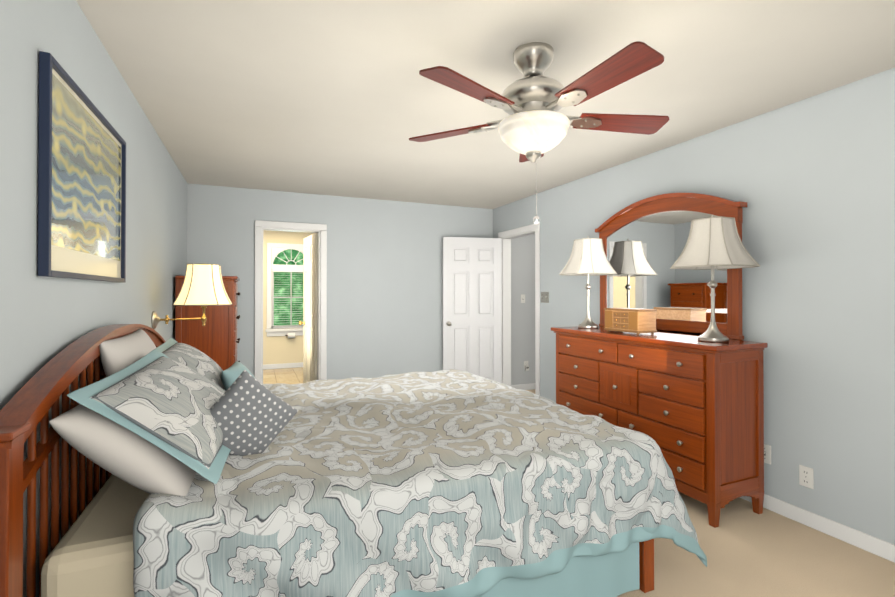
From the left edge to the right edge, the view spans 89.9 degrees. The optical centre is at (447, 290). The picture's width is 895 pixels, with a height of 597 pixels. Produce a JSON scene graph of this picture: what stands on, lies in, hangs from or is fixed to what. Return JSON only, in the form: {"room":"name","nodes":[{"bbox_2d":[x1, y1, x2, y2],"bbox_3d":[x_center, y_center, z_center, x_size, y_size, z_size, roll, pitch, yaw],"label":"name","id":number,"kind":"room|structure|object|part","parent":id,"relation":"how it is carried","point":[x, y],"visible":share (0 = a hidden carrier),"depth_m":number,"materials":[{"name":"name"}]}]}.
{"room":"bedroom","nodes":[
{"label":"bedroom","id":0,"kind":"room"},
{"bbox_2d":[0,0,186,596],"bbox_3d":[-1.353,0.113,1.403,0.120,2.440,7.030,0,0,-23],"label":"wall","id":1,"kind":"structure","parent":0,"point":[44,320],"depth_m":1.58,"materials":[{"name":"paint"}]},
{"bbox_2d":[38,51,125,282],"bbox_3d":[-1.451,-0.395,1.832,0.028,0.707,0.920,0,0,-23],"label":"picture frame","id":2,"kind":"object","parent":1,"relation":"attached to","point":[82,190],"visible":1,"depth_m":1.67,"materials":[{"name":"blue"}]},
{"bbox_2d":[151,263,231,329],"bbox_3d":[-1.778,0.178,3.147,0.478,0.735,0.357,0,0,-23],"label":"wall lamp","id":3,"kind":"object","parent":1,"relation":"attached to","point":[203,287],"visible":1,"depth_m":3.07,"materials":[{"name":"beige fabric"}]},
{"bbox_2d":[263,230,314,364],"bbox_3d":[-1.680,0.138,5.094,3.240,2.440,0.010,0,0,-23],"label":"wall","id":4,"kind":"structure","parent":0,"point":[280,349],"depth_m":4.99,"materials":[{"name":"beige paint"}]},
{"bbox_2d":[265,243,302,337],"bbox_3d":[-2.769,0.010,7.953,0.850,1.675,0.160,0,0,-23],"label":"bathroom window","id":5,"kind":"structure","parent":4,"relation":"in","point":[290,331],"depth_m":7.89,"materials":[{"name":"white wood"}]},
{"bbox_2d":[187,183,534,384],"bbox_3d":[-0.423,0.141,5.565,4.880,2.440,0.120,0,0,-23],"label":"wall","id":6,"kind":"structure","parent":0,"point":[384,287],"depth_m":5.29,"materials":[{"name":"paint"}]},
{"bbox_2d":[254,220,326,383],"bbox_3d":[-1.740,0.305,4.993,0.750,2.105,0.150,0,0,-23],"label":"door frame","id":7,"kind":"structure","parent":6,"relation":"attached to","point":[320,230],"depth_m":4.99,"materials":[{"name":"white wood"}]},
{"bbox_2d":[299,233,316,382],"bbox_3d":[-1.693,0.344,5.439,0.177,2.008,0.600,0,0,-23],"label":"bathroom door","id":8,"kind":"structure","parent":6,"relation":"in","point":[309,322],"depth_m":5.41,"materials":[{"name":"beige wood"}]},
{"bbox_2d":[443,237,501,382],"bbox_3d":[0.308,0.346,5.647,0.758,2.008,0.249,0,0,-23],"label":"bedroom door","id":9,"kind":"structure","parent":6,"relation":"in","point":[472,305],"depth_m":5.60,"materials":[{"name":"white wood"}]},
{"bbox_2d":[521,294,524,302],"bbox_3d":[1.032,0.115,6.117,0.072,0.116,0.018,0,0,-23],"label":"light switch","id":10,"kind":"object","parent":6,"relation":"attached to","point":[522,298],"visible":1,"depth_m":6.12,"materials":[{"name":"white plastic"}]},
{"bbox_2d":[511,383,534,389],"bbox_3d":[1.289,1.323,6.221,1.250,0.085,0.014,0,0,-23],"label":"baseboard","id":11,"kind":"structure","parent":6,"relation":"attached to","point":[531,386],"depth_m":6.12,"materials":[{"name":"white wood"}]},
{"bbox_2d":[524,361,528,370],"bbox_3d":[1.082,1.031,6.122,0.072,0.128,0.037,0,0,-23],"label":"outlet","id":12,"kind":"object","parent":6,"relation":"attached to","point":[526,367],"visible":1,"depth_m":6.12,"materials":[{"name":"white plastic"}]},
{"bbox_2d":[76,0,894,208],"bbox_3d":[0.318,-1.115,3.878,5.140,0.050,10.240,0,0,-23],"label":"ceiling","id":13,"kind":"structure","parent":0,"point":[344,98],"depth_m":2.30,"materials":[{"name":"paint"}]},
{"bbox_2d":[409,41,668,223],"bbox_3d":[0.421,-0.703,2.044,1.264,0.796,1.225,0,0,-23],"label":"ceiling fan","id":14,"kind":"object","parent":13,"relation":"hanging from","point":[533,127],"visible":1,"depth_m":1.96,"materials":[{"name":"brown wood"}]},
{"bbox_3d":[0.066,-0.794,2.251,0.550,0.042,0.146,0,0,28],"label":"blade","id":15,"kind":"part","parent":14,"relation":"part of","materials":[{"name":"brown wood"}]},
{"bbox_3d":[0.130,-0.797,1.815,0.550,0.042,0.146,0,-1,-44],"label":"blade","id":16,"kind":"part","parent":14,"relation":"part of","materials":[{"name":"brown wood"}]},
{"bbox_3d":[0.461,-0.793,2.446,0.146,0.042,0.550,0,0,10],"label":"blade","id":17,"kind":"part","parent":14,"relation":"part of","materials":[{"name":"brown wood"}]},
{"bbox_3d":[0.398,-0.707,2.076,0.330,0.150,0.330,0,0,-23],"label":"lamp shade","id":18,"kind":"part","parent":14,"relation":"part of","materials":[{"name":"white glass"}]},
{"bbox_3d":[0.564,-0.798,1.741,0.146,0.042,0.550,0,0,-26],"label":"blade","id":19,"kind":"part","parent":14,"relation":"part of","materials":[{"name":"brown wood"}]},
{"bbox_3d":[0.769,-0.795,2.131,0.550,0.042,0.146,0,0,-8],"label":"blade","id":20,"kind":"part","parent":14,"relation":"part of","materials":[{"name":"brown wood"}]},
{"bbox_2d":[263,367,894,596],"bbox_3d":[0.189,1.375,3.806,5.420,0.050,10.240,0,0,-23],"label":"floor","id":21,"kind":"structure","parent":0,"point":[747,550],"depth_m":2.21,"materials":[{"name":"beige carpet"}]},
{"bbox_2d":[175,275,239,370],"bbox_3d":[-2.162,0.615,4.094,0.481,1.472,0.636,0,0,-23],"label":"chest","id":22,"kind":"object","parent":21,"relation":"on","point":[214,338],"visible":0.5,"depth_m":3.86,"materials":[{"name":"brown wood"}]},
{"bbox_2d":[263,362,302,369],"bbox_3d":[-2.897,1.335,7.914,3.000,0.085,0.014,0,0,-23],"label":"baseboard","id":23,"kind":"structure","parent":21,"relation":"on","point":[285,365],"depth_m":7.90,"materials":[{"name":"white wood"}]},
{"bbox_2d":[0,324,706,596],"bbox_3d":[-0.367,0.751,2.524,2.543,1.180,2.178,0,0,-23],"label":"bed","id":24,"kind":"object","parent":21,"relation":"on","point":[236,479],"visible":1,"depth_m":1.59,"materials":[{"name":"fabric"}]},
{"bbox_3d":[-0.502,0.926,2.482,2.110,0.410,1.930,0,0,-23],"label":"mattress","id":25,"kind":"part","parent":24,"relation":"part of","materials":[{"name":"beige fabric"}]},
{"bbox_2d":[133,369,706,596],"bbox_3d":[-0.237,0.943,2.603,2.244,0.701,2.140,0,0,-23],"label":"comforter","id":26,"kind":"object","parent":24,"relation":"on","point":[451,482],"depth_m":1.68,"materials":[{"name":"multicoloured fabric"}]},
{"bbox_2d":[551,193,767,527],"bbox_3d":[1.412,0.315,3.278,0.515,2.062,1.520,0,0,-23],"label":"dresser","id":27,"kind":"object","parent":21,"relation":"on","point":[682,396],"visible":0.69,"depth_m":2.96,"materials":[{"name":"brown wood"}]},
{"bbox_2d":[559,236,616,328],"bbox_3d":[1.189,-0.071,3.795,0.418,0.778,0.417,0,0,-23],"label":"table lamp","id":28,"kind":"object","parent":27,"relation":"on","point":[588,258],"visible":1,"depth_m":3.70,"materials":[{"name":"white fabric"}]},
{"bbox_2d":[604,308,656,334],"bbox_3d":[1.349,0.225,3.328,0.187,0.180,0.342,0,0,-23],"label":"jewelry box","id":29,"kind":"object","parent":27,"relation":"on","point":[638,321],"visible":1,"depth_m":3.21,"materials":[{"name":"brown"}]},
{"bbox_2d":[595,193,746,339],"bbox_3d":[1.601,-0.169,3.406,0.069,1.092,1.301,0,0,-23],"label":"mirror","id":30,"kind":"object","parent":27,"relation":"attached to","point":[642,241],"depth_m":3.32,"materials":[{"name":"brown wood"}]},
{"bbox_2d":[670,215,759,341],"bbox_3d":[1.634,-0.077,2.762,0.418,0.778,0.417,0,0,-23],"label":"table lamp","id":31,"kind":"object","parent":27,"relation":"on","point":[713,243],"visible":1,"depth_m":2.68,"materials":[{"name":"beige fabric"}]},
{"bbox_2d":[493,68,894,544],"bbox_3d":[2.000,0.123,2.847,0.120,2.440,6.790,0,0,-23],"label":"wall","id":32,"kind":"structure","parent":0,"point":[810,181],"depth_m":2.56,"materials":[{"name":"paint"}]},
{"bbox_2d":[498,223,539,395],"bbox_3d":[0.895,0.308,5.391,0.141,2.105,0.900,0,0,-23],"label":"door frame","id":33,"kind":"structure","parent":32,"relation":"attached to","point":[506,236],"depth_m":5.70,"materials":[{"name":"white wood"}]},
{"bbox_2d":[541,292,548,302],"bbox_3d":[1.052,0.077,4.872,0.018,0.116,0.144,0,0,-23],"label":"light switch","id":34,"kind":"object","parent":32,"relation":"attached to","point":[544,297],"visible":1,"depth_m":4.87,"materials":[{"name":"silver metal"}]},
{"bbox_2d":[764,444,770,464],"bbox_3d":[1.956,1.008,2.768,0.018,0.116,0.072,0,0,-23],"label":"outlet","id":35,"kind":"object","parent":32,"relation":"attached to","point":[767,454],"visible":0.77,"depth_m":2.75,"materials":[{"name":"white plastic"}]},
{"bbox_2d":[799,465,813,488],"bbox_3d":[2.049,1.066,2.562,0.009,0.116,0.072,0,0,-23],"label":"electrical outlet","id":36,"kind":"object","parent":32,"relation":"attached to","point":[806,476],"visible":1,"depth_m":2.56,"materials":[{"name":"white plastic"}]},
{"bbox_2d":[740,494,894,562],"bbox_3d":[2.151,1.297,2.318,0.014,0.085,5.715,0,0,-23],"label":"baseboard","id":37,"kind":"structure","parent":32,"relation":"attached to","point":[866,542],"depth_m":2.44,"materials":[{"name":"white wood"}]},
{"label":"outside","id":38,"kind":"structure","parent":0,"visible":0},
{"bbox_2d":[273,249,302,325],"bbox_3d":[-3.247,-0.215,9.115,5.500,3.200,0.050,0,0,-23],"label":"trees","id":39,"kind":"object","parent":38,"point":[282,279],"visible":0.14,"depth_m":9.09,"materials":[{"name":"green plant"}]}
]}

